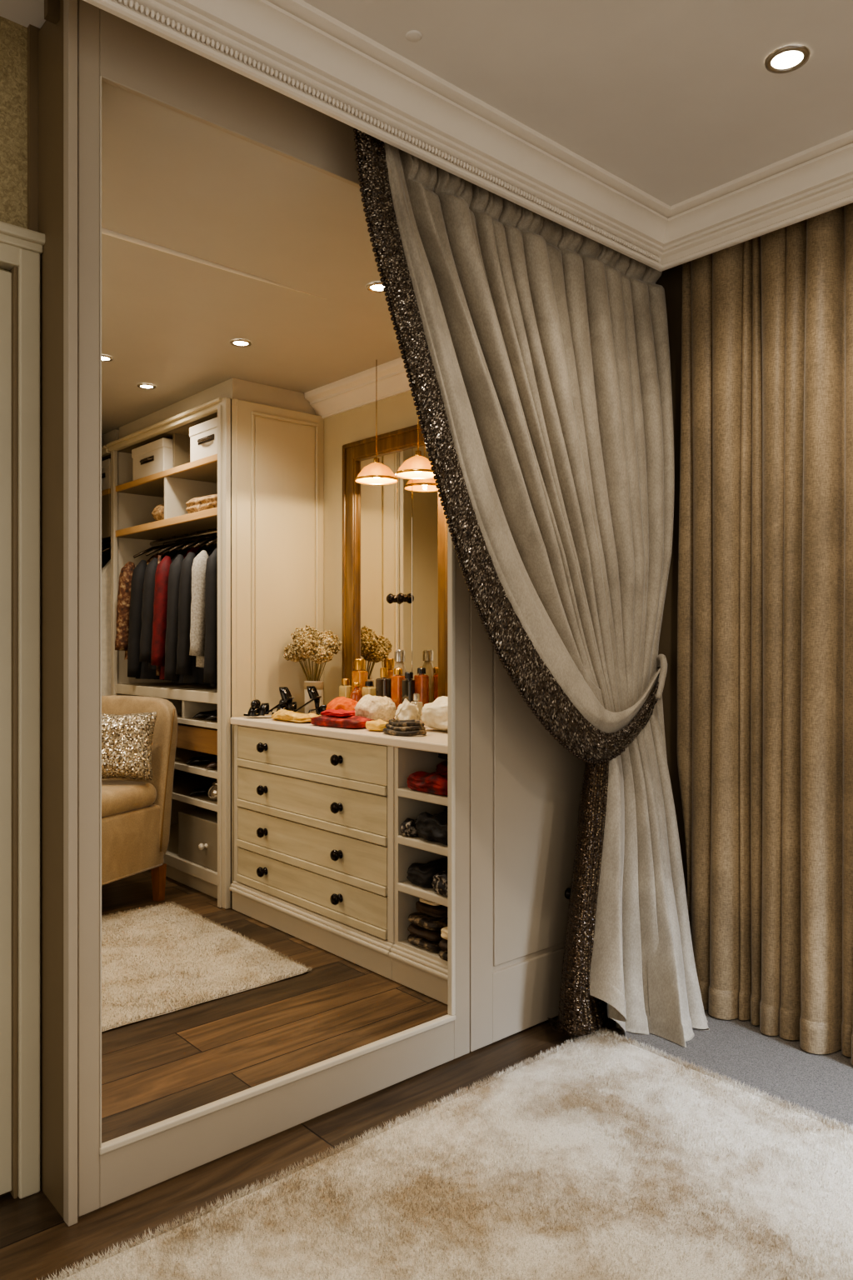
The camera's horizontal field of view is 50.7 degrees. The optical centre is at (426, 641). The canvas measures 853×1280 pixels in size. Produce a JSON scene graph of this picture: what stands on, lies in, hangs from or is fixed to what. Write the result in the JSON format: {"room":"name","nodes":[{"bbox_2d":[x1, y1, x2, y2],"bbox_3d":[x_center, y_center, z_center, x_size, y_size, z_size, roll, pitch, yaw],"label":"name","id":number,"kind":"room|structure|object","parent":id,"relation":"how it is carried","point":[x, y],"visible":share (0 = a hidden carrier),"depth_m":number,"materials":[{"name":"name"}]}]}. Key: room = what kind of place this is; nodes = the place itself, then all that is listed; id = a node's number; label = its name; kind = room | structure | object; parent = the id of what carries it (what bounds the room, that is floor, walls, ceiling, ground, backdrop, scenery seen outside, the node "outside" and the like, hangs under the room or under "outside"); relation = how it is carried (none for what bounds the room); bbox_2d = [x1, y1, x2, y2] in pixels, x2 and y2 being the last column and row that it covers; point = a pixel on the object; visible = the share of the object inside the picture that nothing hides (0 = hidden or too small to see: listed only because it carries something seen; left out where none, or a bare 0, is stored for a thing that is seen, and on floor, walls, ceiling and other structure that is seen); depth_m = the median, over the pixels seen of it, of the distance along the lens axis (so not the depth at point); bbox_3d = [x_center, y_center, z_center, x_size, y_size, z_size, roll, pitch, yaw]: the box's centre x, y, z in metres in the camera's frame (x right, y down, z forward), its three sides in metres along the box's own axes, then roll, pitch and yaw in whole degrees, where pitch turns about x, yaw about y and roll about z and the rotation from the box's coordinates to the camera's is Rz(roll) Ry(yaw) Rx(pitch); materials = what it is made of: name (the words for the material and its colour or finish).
{"room":"dressing room","nodes":[
{"label":"dressing room","id":0,"kind":"room"},
{"bbox_2d":[0,15,27,1194],"bbox_3d":[-1.923,-0.075,0.991,2.827,2.450,0.050,0,0,-41],"label":"wall","id":1,"kind":"structure","parent":0,"point":[13,36],"depth_m":1.89,"materials":[{"name":"brown paint"}]},
{"bbox_2d":[0,220,44,1199],"bbox_3d":[-1.202,0.150,1.552,1.050,2.000,0.058,0,0,-41],"label":"door","id":2,"kind":"structure","parent":1,"relation":"in","point":[21,248],"depth_m":1.86,"materials":[{"name":"paint"}]},
{"bbox_2d":[27,24,39,231],"bbox_3d":[-0.843,-0.075,1.933,0.037,2.450,0.065,0,0,-41],"label":"wall","id":3,"kind":"structure","parent":0,"point":[32,31],"depth_m":1.90,"materials":[{"name":"beige paint"}]},
{"bbox_2d":[38,0,77,1226],"bbox_3d":[-0.755,-0.070,1.844,0.022,2.440,0.182,0,0,-41],"label":"trim","id":4,"kind":"structure","parent":3,"relation":"attached to","point":[57,44],"depth_m":1.81,"materials":[{"name":"beige paint"}]},
{"bbox_2d":[44,0,59,24],"bbox_3d":[-0.012,-1.310,2.463,2.000,0.120,0.020,0,0,-41],"label":"wall header","id":5,"kind":"structure","parent":0,"point":[52,7],"depth_m":1.80,"materials":[{"name":"paint"}]},
{"bbox_2d":[77,0,469,1216],"bbox_3d":[-0.289,-0.068,2.152,1.083,2.424,0.022,0,0,-41],"label":"door frame","id":6,"kind":"structure","parent":5,"relation":"in","point":[116,52],"depth_m":1.92,"materials":[{"name":"beige paint"}]},
{"bbox_2d":[470,592,585,1051],"bbox_3d":[0.377,-0.068,2.726,0.668,2.424,0.089,0,0,-41],"label":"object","id":7,"kind":"structure","parent":5,"relation":"in","point":[526,787],"depth_m":2.62,"materials":[{"name":"beige paint"}]},
{"bbox_2d":[101,81,403,434],"bbox_3d":[-1.539,-1.175,3.787,2.300,0.050,4.083,0,0,-41],"label":"ceiling","id":8,"kind":"structure","parent":0,"point":[172,180],"depth_m":2.77,"materials":[{"name":"paint"}]},
{"bbox_2d":[101,227,325,299],"bbox_3d":[-0.717,-1.150,2.681,1.026,0.022,0.023,0,0,-41],"label":"trim","id":9,"kind":"structure","parent":8,"relation":"attached to","point":[104,231],"depth_m":2.67,"materials":[{"name":"paint"}]},
{"bbox_2d":[230,339,251,347],"bbox_3d":[-0.714,-1.147,3.463,0.082,0.006,0.082,0,0,-41],"label":"recessed light","id":10,"kind":"object","parent":8,"relation":"in","point":[237,342],"visible":1,"depth_m":3.46,"materials":[{"name":"metal"}]},
{"bbox_2d":[355,457,398,484],"bbox_3d":[-0.204,-0.901,3.671,0.177,0.496,0.177,0,0,-41],"label":"pendant lamp","id":11,"kind":"object","parent":8,"relation":"hanging from","point":[375,473],"visible":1,"depth_m":3.63,"materials":[{"name":"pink glass"}]},
{"bbox_2d":[366,281,386,293],"bbox_3d":[-0.154,-1.147,2.918,0.082,0.006,0.082,0,0,-41],"label":"recessed light","id":12,"kind":"object","parent":8,"relation":"in","point":[376,287],"visible":0.65,"depth_m":2.91,"materials":[{"name":"metal"}]},
{"bbox_2d":[395,450,435,479],"bbox_3d":[-0.032,-0.895,3.477,0.177,0.508,0.177,0,0,-41],"label":"pendant lamp","id":13,"kind":"object","parent":8,"relation":"hanging from","point":[417,467],"visible":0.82,"depth_m":3.43,"materials":[{"name":"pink glass"}]},
{"bbox_2d":[0,869,624,1279],"bbox_3d":[-1.234,1.175,1.778,4.900,0.050,7.500,0,0,-41],"label":"floor","id":14,"kind":"structure","parent":0,"point":[161,1067],"depth_m":2.44,"materials":[{"name":"brown wood"}]},
{"bbox_2d":[101,429,119,568],"bbox_3d":[-1.830,0.000,5.336,0.523,2.298,0.934,0,0,-41],"label":"wardrobe","id":15,"kind":"object","parent":14,"relation":"on","point":[113,435],"visible":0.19,"depth_m":4.91,"materials":[{"name":"paint"}]},
{"bbox_2d":[101,546,110,695],"bbox_3d":[-1.681,-0.103,5.052,0.508,0.988,0.130,0,0,-41],"label":"coat","id":16,"kind":"object","parent":15,"relation":"hanging from","point":[106,570],"visible":0.14,"depth_m":4.93,"materials":[{"name":"fabric"}]},
{"bbox_2d":[101,458,110,490],"bbox_3d":[-1.693,-0.911,5.080,0.349,0.165,0.268,0,0,-41],"label":"storage box","id":17,"kind":"object","parent":15,"relation":"on","point":[106,464],"visible":0.25,"depth_m":4.92,"materials":[{"name":"beige cardboard"}]},
{"bbox_2d":[101,695,177,901],"bbox_3d":[-1.549,0.701,3.891,0.646,0.896,0.760,0,0,24],"label":"armchair","id":18,"kind":"object","parent":14,"relation":"on","point":[136,814],"visible":0.48,"depth_m":3.92,"materials":[{"name":"fabric"}]},
{"bbox_2d":[101,711,156,780],"bbox_3d":[-1.347,0.455,3.925,0.326,0.293,0.170,0,0,-7],"label":"throw pillow","id":19,"kind":"object","parent":18,"relation":"on","point":[127,739],"visible":0.63,"depth_m":3.87,"materials":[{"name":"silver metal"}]},
{"bbox_2d":[101,779,156,817],"bbox_3d":[-1.581,0.670,3.820,0.633,0.110,0.605,0,0,24],"label":"seat cushion","id":20,"kind":"object","parent":18,"relation":"on","point":[120,797],"depth_m":3.83,"materials":[{"name":"fabric"}]},
{"bbox_2d":[101,900,312,1031],"bbox_3d":[-1.216,1.140,3.138,1.238,0.020,1.097,0,0,-41],"label":"rug","id":21,"kind":"object","parent":14,"relation":"on","point":[164,958],"visible":0.67,"depth_m":3.18,"materials":[{"name":"beige carpet"}]},
{"bbox_2d":[105,377,324,909],"bbox_3d":[-1.093,0.000,4.502,0.525,2.298,1.281,0,0,-41],"label":"wardrobe","id":22,"kind":"object","parent":14,"relation":"on","point":[266,473],"visible":0.69,"depth_m":4.07,"materials":[{"name":"paint"}]},
{"bbox_2d":[115,538,170,659],"bbox_3d":[-1.420,-0.223,4.838,0.498,0.663,0.109,0,0,-41],"label":"tunic","id":23,"kind":"object","parent":22,"relation":"hanging from","point":[126,574],"visible":0.23,"depth_m":4.67,"materials":[{"name":"brown fabric"}]},
{"bbox_2d":[131,437,172,480],"bbox_3d":[-1.290,-0.911,4.622,0.349,0.165,0.368,0,0,-41],"label":"storage box","id":24,"kind":"object","parent":22,"relation":"on","point":[155,457],"visible":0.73,"depth_m":4.48,"materials":[{"name":"beige cardboard"}]},
{"bbox_2d":[127,535,184,679],"bbox_3d":[-1.324,-0.178,4.731,0.498,0.754,0.134,0,0,-41],"label":"black parka","id":25,"kind":"object","parent":22,"relation":"hanging from","point":[137,669],"visible":0.28,"depth_m":4.56,"materials":[{"name":"fabric"}]},
{"bbox_2d":[150,504,164,520],"bbox_3d":[-1.272,-0.647,4.574,0.232,0.108,0.232,0,0,-41],"label":"knit hat","id":26,"kind":"object","parent":22,"relation":"on","point":[157,513],"visible":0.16,"depth_m":4.49,"materials":[{"name":"beige fabric"}]},
{"bbox_2d":[139,533,195,669],"bbox_3d":[-1.228,-0.208,4.622,0.496,0.694,0.128,0,0,-41],"label":"blazer","id":27,"kind":"object","parent":22,"relation":"hanging from","point":[146,637],"visible":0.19,"depth_m":4.45,"materials":[{"name":"grey fabric"}]},
{"bbox_2d":[117,461,217,497],"bbox_3d":[-1.094,-0.813,4.524,0.458,0.030,1.170,0,0,-41],"label":"shelf","id":28,"kind":"object","parent":22,"relation":"attached to","point":[200,473],"depth_m":4.44,"materials":[{"name":"brown wood"}]},
{"bbox_2d":[118,682,217,692],"bbox_3d":[-1.094,0.250,4.524,0.458,0.050,1.170,0,0,-41],"label":"shelf","id":29,"kind":"object","parent":22,"relation":"attached to","point":[122,687],"depth_m":4.55,"materials":[{"name":"white wood"}]},
{"bbox_2d":[118,515,217,543],"bbox_3d":[-1.094,-0.575,4.524,0.458,0.035,1.170,0,0,-41],"label":"shelf","id":30,"kind":"object","parent":22,"relation":"attached to","point":[177,526],"depth_m":4.51,"materials":[{"name":"brown wood"}]},
{"bbox_2d":[150,531,209,679],"bbox_3d":[-1.135,-0.181,4.516,0.497,0.747,0.118,0,0,-41],"label":"blouse","id":31,"kind":"object","parent":22,"relation":"hanging from","point":[160,602],"visible":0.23,"depth_m":4.35,"materials":[{"name":"fabric"}]},
{"bbox_2d":[164,529,214,683],"bbox_3d":[-1.062,-0.176,4.434,0.481,0.757,0.141,0,0,-41],"label":"coat","id":32,"kind":"object","parent":22,"relation":"hanging from","point":[172,631],"visible":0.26,"depth_m":4.26,"materials":[{"name":"grey fabric"}]},
{"bbox_2d":[163,824,217,885],"bbox_3d":[-1.090,1.048,4.507,0.474,0.055,1.202,0,0,-41],"label":"shelf","id":33,"kind":"object","parent":22,"relation":"attached to","point":[171,857],"depth_m":4.22,"materials":[{"name":"paint"}]},
{"bbox_2d":[172,770,217,804],"bbox_3d":[-1.094,0.735,4.524,0.458,0.030,1.170,0,0,-41],"label":"shelf","id":34,"kind":"object","parent":22,"relation":"attached to","point":[184,782],"depth_m":4.49,"materials":[{"name":"beige wood"}]},
{"bbox_2d":[175,747,217,771],"bbox_3d":[-1.094,0.590,4.524,0.458,0.030,1.170,0,0,-41],"label":"shelf","id":35,"kind":"object","parent":22,"relation":"attached to","point":[182,756],"depth_m":4.27,"materials":[{"name":"beige wood"}]},
{"bbox_2d":[175,535,217,684],"bbox_3d":[-0.980,-0.176,4.340,0.484,0.756,0.130,0,0,-41],"label":"jacket","id":36,"kind":"object","parent":22,"relation":"hanging from","point":[186,663],"visible":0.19,"depth_m":4.17,"materials":[{"name":"fabric"}]},
{"bbox_2d":[177,713,217,723],"bbox_3d":[-1.094,0.372,4.524,0.458,0.025,1.170,0,0,-41],"label":"shelf","id":37,"kind":"object","parent":22,"relation":"attached to","point":[182,718],"depth_m":4.21,"materials":[{"name":"white wood"}]},
{"bbox_2d":[178,808,217,871],"bbox_3d":[-0.902,0.912,4.231,0.437,0.214,0.420,0,0,-41],"label":"drawer box","id":38,"kind":"object","parent":22,"relation":"on","point":[197,828],"visible":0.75,"depth_m":4.13,"materials":[{"name":"beige wood"}]},
{"bbox_2d":[189,784,212,794],"bbox_3d":[-1.006,0.684,4.259,0.244,0.062,0.096,0,0,-39],"label":"shoe","id":39,"kind":"object","parent":22,"relation":"on","point":[203,790],"visible":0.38,"depth_m":4.20,"materials":[{"name":"black leather"}]},
{"bbox_2d":[185,494,217,513],"bbox_3d":[-0.937,-0.641,4.239,0.310,0.097,0.373,0,0,-41],"label":"folded blanket","id":40,"kind":"object","parent":22,"relation":"on","point":[196,504],"visible":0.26,"depth_m":4.13,"materials":[{"name":"beige fabric"}]},
{"bbox_2d":[185,754,217,764],"bbox_3d":[-1.008,0.539,4.230,0.244,0.062,0.096,0,0,-28],"label":"shoe","id":41,"kind":"object","parent":22,"relation":"on","point":[209,758],"visible":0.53,"depth_m":4.18,"materials":[{"name":"black leather"}]},
{"bbox_2d":[189,537,217,668],"bbox_3d":[-0.896,-0.215,4.245,0.477,0.680,0.120,0,0,-41],"label":"cardigan","id":42,"kind":"object","parent":22,"relation":"hanging from","point":[197,632],"visible":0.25,"depth_m":4.07,"materials":[{"name":"white fabric"}]},
{"bbox_2d":[189,416,217,462],"bbox_3d":[-0.881,-0.911,4.159,0.349,0.165,0.323,0,0,-41],"label":"storage box","id":43,"kind":"object","parent":22,"relation":"on","point":[203,436],"visible":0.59,"depth_m":4.07,"materials":[{"name":"white cardboard"}]},
{"bbox_2d":[192,709,217,718],"bbox_3d":[-0.974,0.324,4.207,0.244,0.062,0.096,0,0,-33],"label":"shoe","id":44,"kind":"object","parent":22,"relation":"on","point":[202,714],"visible":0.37,"depth_m":4.15,"materials":[{"name":"black leather"}]},
{"bbox_2d":[203,548,217,686],"bbox_3d":[-0.808,-0.177,4.145,0.480,0.756,0.122,0,0,-41],"label":"jacket","id":45,"kind":"object","parent":22,"relation":"hanging from","point":[211,588],"visible":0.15,"depth_m":3.97,"materials":[{"name":"fabric"}]},
{"bbox_2d":[207,779,217,800],"bbox_3d":[-0.947,0.668,4.098,0.098,0.102,0.098,0,0,-41],"label":"glass jar","id":46,"kind":"object","parent":22,"relation":"on","point":[212,791],"visible":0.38,"depth_m":4.06,"materials":[{"name":"glass"}]},
{"bbox_2d":[229,725,394,979],"bbox_3d":[-0.307,0.752,3.615,0.512,0.794,1.084,0,0,-41],"label":"dresser","id":47,"kind":"object","parent":14,"relation":"on","point":[314,815],"visible":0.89,"depth_m":3.39,"materials":[{"name":"paint"}]},
{"bbox_2d":[230,712,447,754],"bbox_3d":[-0.170,0.340,3.475,0.495,0.030,1.477,0,0,-41],"label":"countertop","id":48,"kind":"structure","parent":47,"relation":"on","point":[435,741],"depth_m":3.26,"materials":[{"name":"paint"}]},
{"bbox_2d":[243,686,294,716],"bbox_3d":[-0.670,0.257,3.833,0.209,0.128,0.080,0,0,4],"label":"sandal","id":49,"kind":"object","parent":48,"relation":"on","point":[257,709],"visible":0.98,"depth_m":3.81,"materials":[{"name":"black leather"}]},
{"bbox_2d":[270,709,320,722],"bbox_3d":[-0.539,0.302,3.687,0.132,0.044,0.287,0,0,-41],"label":"scarf","id":50,"kind":"object","parent":48,"relation":"on","point":[285,715],"visible":0.84,"depth_m":3.63,"materials":[{"name":"beige fabric"}]},
{"bbox_2d":[271,685,321,714],"bbox_3d":[-0.563,0.257,3.907,0.209,0.128,0.080,0,0,4],"label":"sandal","id":51,"kind":"object","parent":48,"relation":"on","point":[313,694],"visible":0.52,"depth_m":3.88,"materials":[{"name":"black leather"}]},
{"bbox_2d":[304,680,324,714],"bbox_3d":[-0.500,0.248,3.992,0.089,0.152,0.089,0,0,-41],"label":"vase","id":52,"kind":"object","parent":48,"relation":"on","point":[319,685],"visible":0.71,"depth_m":3.96,"materials":[{"name":"ceramic"}]},
{"bbox_2d":[283,625,342,680],"bbox_3d":[-0.503,0.110,3.970,0.236,0.371,0.223,0,0,-36],"label":"dried flowers","id":53,"kind":"object","parent":52,"relation":"in","point":[308,643],"visible":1,"depth_m":3.93,"materials":[{"name":"beige plant"}]},
{"bbox_2d":[325,696,358,710],"bbox_3d":[-0.333,0.274,3.660,0.142,0.100,0.162,0,0,-41],"label":"hat","id":54,"kind":"object","parent":48,"relation":"on","point":[341,702],"visible":0.4,"depth_m":3.61,"materials":[{"name":"orange fabric"}]},
{"bbox_2d":[310,715,374,728],"bbox_3d":[-0.322,0.303,3.450,0.278,0.043,0.132,0,0,41],"label":"clutch bag","id":55,"kind":"object","parent":48,"relation":"on","point":[349,722],"visible":0.81,"depth_m":3.39,"materials":[{"name":"red fabric"}]},
{"bbox_2d":[320,709,355,716],"bbox_3d":[-0.341,0.272,3.472,0.098,0.026,0.142,0,0,-41],"label":"purse","id":56,"kind":"object","parent":55,"relation":"on","point":[340,712],"visible":1,"depth_m":3.44,"materials":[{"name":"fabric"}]},
{"bbox_2d":[339,678,352,698],"bbox_3d":[-0.347,0.241,3.872,0.038,0.166,0.054,0,0,-41],"label":"perfume bottle","id":57,"kind":"object","parent":48,"relation":"on","point":[345,690],"visible":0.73,"depth_m":3.86,"materials":[{"name":"glass"}]},
{"bbox_2d":[350,681,362,701],"bbox_3d":[-0.292,0.245,3.764,0.056,0.159,0.056,0,0,-41],"label":"perfume bottle","id":58,"kind":"object","parent":48,"relation":"on","point":[356,695],"visible":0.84,"depth_m":3.75,"materials":[{"name":"orange glass"}]},
{"bbox_2d":[352,659,368,690],"bbox_3d":[-0.284,0.199,3.838,0.048,0.251,0.065,0,0,-41],"label":"perfume bottle","id":59,"kind":"object","parent":48,"relation":"on","point":[361,676],"visible":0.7,"depth_m":3.82,"materials":[{"name":"orange glass"}]},
{"bbox_2d":[361,680,375,696],"bbox_3d":[-0.239,0.244,3.749,0.042,0.160,0.059,0,0,-41],"label":"perfume bottle","id":60,"kind":"object","parent":48,"relation":"on","point":[367,690],"visible":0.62,"depth_m":3.73,"materials":[{"name":"glass"}]},
{"bbox_2d":[354,694,396,722],"bbox_3d":[-0.200,0.266,3.544,0.152,0.117,0.174,0,0,-41],"label":"hat","id":61,"kind":"object","parent":48,"relation":"on","point":[375,707],"visible":0.76,"depth_m":3.49,"materials":[{"name":"white fabric"}]},
{"bbox_2d":[365,719,388,731],"bbox_3d":[-0.177,0.304,3.277,0.073,0.041,0.101,0,0,-41],"label":"purse","id":62,"kind":"object","parent":48,"relation":"on","point":[378,725],"visible":0.8,"depth_m":3.25,"materials":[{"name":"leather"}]},
{"bbox_2d":[375,667,391,699],"bbox_3d":[-0.173,0.215,3.675,0.045,0.218,0.065,0,0,-41],"label":"perfume bottle","id":63,"kind":"object","parent":48,"relation":"on","point":[383,685],"visible":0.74,"depth_m":3.66,"materials":[{"name":"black glass"}]},
{"bbox_2d":[391,668,405,719],"bbox_3d":[-0.113,0.215,3.607,0.038,0.218,0.054,0,0,-41],"label":"perfume bottle","id":64,"kind":"object","parent":48,"relation":"on","point":[397,680],"visible":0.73,"depth_m":3.59,"materials":[{"name":"orange glass"}]},
{"bbox_2d":[393,650,406,679],"bbox_3d":[-0.108,0.179,3.646,0.054,0.290,0.054,0,0,-41],"label":"perfume bottle","id":65,"kind":"object","parent":48,"relation":"on","point":[399,654],"visible":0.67,"depth_m":3.63,"materials":[{"name":"clear glass"}]},
{"bbox_2d":[382,719,426,736],"bbox_3d":[-0.077,0.300,3.158,0.121,0.051,0.193,0,0,-41],"label":"belt","id":66,"kind":"object","parent":48,"relation":"on","point":[411,727],"visible":1,"depth_m":3.10,"materials":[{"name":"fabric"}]},
{"bbox_2d":[394,698,419,719],"bbox_3d":[-0.071,0.266,3.319,0.098,0.116,0.089,0,0,-41],"label":"glove","id":67,"kind":"object","parent":48,"relation":"on","point":[406,711],"visible":0.62,"depth_m":3.29,"materials":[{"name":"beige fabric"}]},
{"bbox_2d":[401,671,414,704],"bbox_3d":[-0.069,0.222,3.541,0.038,0.206,0.054,0,0,-41],"label":"perfume bottle","id":68,"kind":"object","parent":48,"relation":"on","point":[408,684],"visible":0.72,"depth_m":3.52,"materials":[{"name":"black glass"}]},
{"bbox_2d":[410,693,423,721],"bbox_3d":[-0.038,0.261,3.423,0.032,0.128,0.045,0,0,-41],"label":"perfume bottle","id":69,"kind":"object","parent":48,"relation":"on","point":[416,696],"visible":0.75,"depth_m":3.41,"materials":[{"name":"clear glass"}]},
{"bbox_2d":[414,667,429,724],"bbox_3d":[-0.020,0.213,3.523,0.038,0.222,0.054,0,0,-41],"label":"perfume bottle","id":70,"kind":"object","parent":48,"relation":"on","point":[422,681],"visible":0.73,"depth_m":3.51,"materials":[{"name":"orange glass"}]},
{"bbox_2d":[420,695,447,731],"bbox_3d":[0.082,0.262,3.268,0.160,0.124,0.228,0,0,-41],"label":"bag","id":71,"kind":"object","parent":48,"relation":"on","point":[434,716],"visible":0.52,"depth_m":3.23,"materials":[{"name":"fabric"}]},
{"bbox_2d":[389,746,447,1004],"bbox_3d":[0.184,0.752,3.066,0.498,0.794,0.386,0,0,-41],"label":"open shelf unit","id":72,"kind":"object","parent":14,"relation":"on","point":[422,970],"visible":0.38,"depth_m":3.05,"materials":[{"name":"paint"}]},
{"bbox_2d":[400,817,418,836],"bbox_3d":[-0.041,0.625,3.047,0.097,0.058,0.066,0,0,-41],"label":"shirt","id":73,"kind":"object","parent":72,"relation":"on","point":[408,828],"visible":0.55,"depth_m":3.02,"materials":[{"name":"fabric"}]},
{"bbox_2d":[407,933,442,952],"bbox_3d":[0.050,0.999,3.043,0.204,0.032,0.174,0,0,-41],"label":"trousers","id":74,"kind":"object","parent":72,"relation":"on","point":[422,942],"visible":0.39,"depth_m":2.97,"materials":[{"name":"fabric"}]},
{"bbox_2d":[407,923,444,941],"bbox_3d":[0.050,0.964,3.043,0.202,0.034,0.168,0,0,-41],"label":"trousers","id":75,"kind":"object","parent":74,"relation":"on","point":[434,936],"visible":0.32,"depth_m":2.96,"materials":[{"name":"brown fabric"}]},
{"bbox_2d":[408,911,447,930],"bbox_3d":[0.050,0.931,3.044,0.203,0.032,0.164,0,0,-41],"label":"trousers","id":76,"kind":"object","parent":75,"relation":"on","point":[418,918],"visible":0.31,"depth_m":2.97,"materials":[{"name":"fabric"}]},
{"bbox_2d":[415,900,447,918],"bbox_3d":[0.065,0.894,3.057,0.179,0.039,0.150,0,0,-41],"label":"shirt","id":77,"kind":"object","parent":76,"relation":"on","point":[440,911],"visible":0.31,"depth_m":2.98,"materials":[{"name":"brown fabric"}]},
{"bbox_2d":[406,770,447,795],"bbox_3d":[0.036,0.463,2.974,0.130,0.062,0.227,0,0,-41],"label":"sweater","id":78,"kind":"object","parent":72,"relation":"on","point":[435,782],"visible":0.66,"depth_m":2.94,"materials":[{"name":"red fabric"}]},
{"bbox_2d":[406,857,447,887],"bbox_3d":[0.038,0.780,3.059,0.209,0.069,0.139,0,0,-41],"label":"jeans","id":79,"kind":"object","parent":72,"relation":"on","point":[422,874],"visible":0.55,"depth_m":3.00,"materials":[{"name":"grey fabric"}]},
{"bbox_2d":[415,810,447,844],"bbox_3d":[0.059,0.609,2.971,0.160,0.090,0.197,0,0,-41],"label":"shirt","id":80,"kind":"object","parent":72,"relation":"on","point":[429,827],"visible":0.59,"depth_m":2.93,"materials":[{"name":"black fabric"}]},
{"bbox_2d":[431,869,447,896],"bbox_3d":[0.102,0.776,2.906,0.142,0.076,0.152,0,0,-41],"label":"blouse","id":81,"kind":"object","parent":72,"relation":"on","point":[439,883],"visible":0.27,"depth_m":2.88,"materials":[{"name":"fabric"}]},
{"bbox_2d":[435,760,447,772],"bbox_3d":[0.162,0.451,3.096,0.198,0.086,0.246,0,0,-41],"label":"sweater","id":82,"kind":"object","parent":72,"relation":"on","point":[442,767],"visible":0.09,"depth_m":3.09,"materials":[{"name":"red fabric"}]},
{"bbox_2d":[36,1026,852,1279],"bbox_3d":[0.092,1.134,1.275,2.445,0.032,1.512,0,0,-41],"label":"shag rug","id":83,"kind":"object","parent":14,"relation":"on","point":[602,1156],"visible":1,"depth_m":1.83,"materials":[{"name":"beige carpet"}]},
{"bbox_2d":[618,1010,852,1130],"bbox_3d":[1.640,1.148,1.712,0.445,0.004,2.800,0,0,-41],"label":"carpet","id":84,"kind":"object","parent":14,"relation":"on","point":[777,1066],"visible":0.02,"depth_m":2.45,"materials":[{"name":"grey carpet"}]},
{"bbox_2d":[324,390,419,704],"bbox_3d":[-0.732,0.000,4.527,0.050,2.300,4.040,0,0,-41],"label":"wall","id":85,"kind":"structure","parent":0,"point":[398,412],"depth_m":4.12,"materials":[{"name":"paint"}]},
{"bbox_2d":[304,356,412,418],"bbox_3d":[0.020,-1.095,3.569,0.090,0.110,1.668,0,0,-41],"label":"trim","id":86,"kind":"structure","parent":85,"relation":"attached to","point":[388,379],"depth_m":3.91,"materials":[{"name":"paint"}]},
{"bbox_2d":[342,424,447,703],"bbox_3d":[-0.133,-0.277,3.771,0.050,1.202,0.700,0,0,-41],"label":"gilt mirror","id":87,"kind":"object","parent":85,"relation":"attached to","point":[395,535],"visible":0.55,"depth_m":3.79,"materials":[{"name":"brown wood"}]},
{"bbox_2d":[0,0,852,205],"bbox_3d":[0.039,-1.325,0.334,4.900,0.050,3.650,0,0,-41],"label":"ceiling","id":88,"kind":"structure","parent":0,"point":[678,101],"depth_m":2.04,"materials":[{"name":"paint"}]},
{"bbox_2d":[83,0,670,271],"bbox_3d":[-0.964,-1.233,1.269,4.632,0.134,0.106,0,0,-41],"label":"trim","id":89,"kind":"structure","parent":88,"relation":"attached to","point":[295,38],"depth_m":2.08,"materials":[{"name":"paint"}]},
{"bbox_2d":[405,30,422,41],"bbox_3d":[-0.027,-1.298,1.933,0.036,0.003,0.036,0,0,-41],"label":"ceiling sensor","id":90,"kind":"object","parent":88,"relation":"attached to","point":[412,36],"visible":1,"depth_m":1.93,"materials":[{"name":"paint"}]},
{"bbox_2d":[353,128,709,1047],"bbox_3d":[0.367,-0.061,2.467,1.275,2.411,0.374,0,0,-41],"label":"curtain","id":91,"kind":"object","parent":88,"relation":"hanging from","point":[536,351],"visible":0.98,"depth_m":2.55,"materials":[{"name":"grey fabric"}]},
{"bbox_2d":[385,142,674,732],"bbox_3d":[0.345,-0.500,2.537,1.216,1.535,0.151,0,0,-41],"label":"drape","id":92,"kind":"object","parent":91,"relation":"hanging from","point":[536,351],"depth_m":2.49,"materials":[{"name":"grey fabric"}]},
{"bbox_2d":[660,130,852,271],"bbox_3d":[1.771,-1.233,1.589,0.106,0.134,3.242,0,0,-41],"label":"trim","id":93,"kind":"structure","parent":88,"relation":"attached to","point":[817,180],"depth_m":2.54,"materials":[{"name":"paint"}]},
{"bbox_2d":[677,202,852,1064],"bbox_3d":[1.667,-0.064,1.895,0.131,2.412,2.679,0,0,-41],"label":"curtain","id":94,"kind":"object","parent":88,"relation":"hanging from","point":[765,601],"visible":0.89,"depth_m":2.62,"materials":[{"name":"fabric"}]},
{"bbox_2d":[765,44,810,73],"bbox_3d":[0.804,-1.297,2.008,0.096,0.006,0.096,0,0,-41],"label":"recessed light","id":95,"kind":"object","parent":88,"relation":"in","point":[788,58],"visible":1,"depth_m":2.00,"materials":[{"name":"metal"}]},
{"bbox_2d":[650,264,687,900],"bbox_3d":[1.883,-0.075,1.833,0.050,2.450,3.460,0,0,-41],"label":"wall","id":96,"kind":"structure","parent":0,"point":[671,279],"depth_m":2.99,"materials":[{"name":"paint"}]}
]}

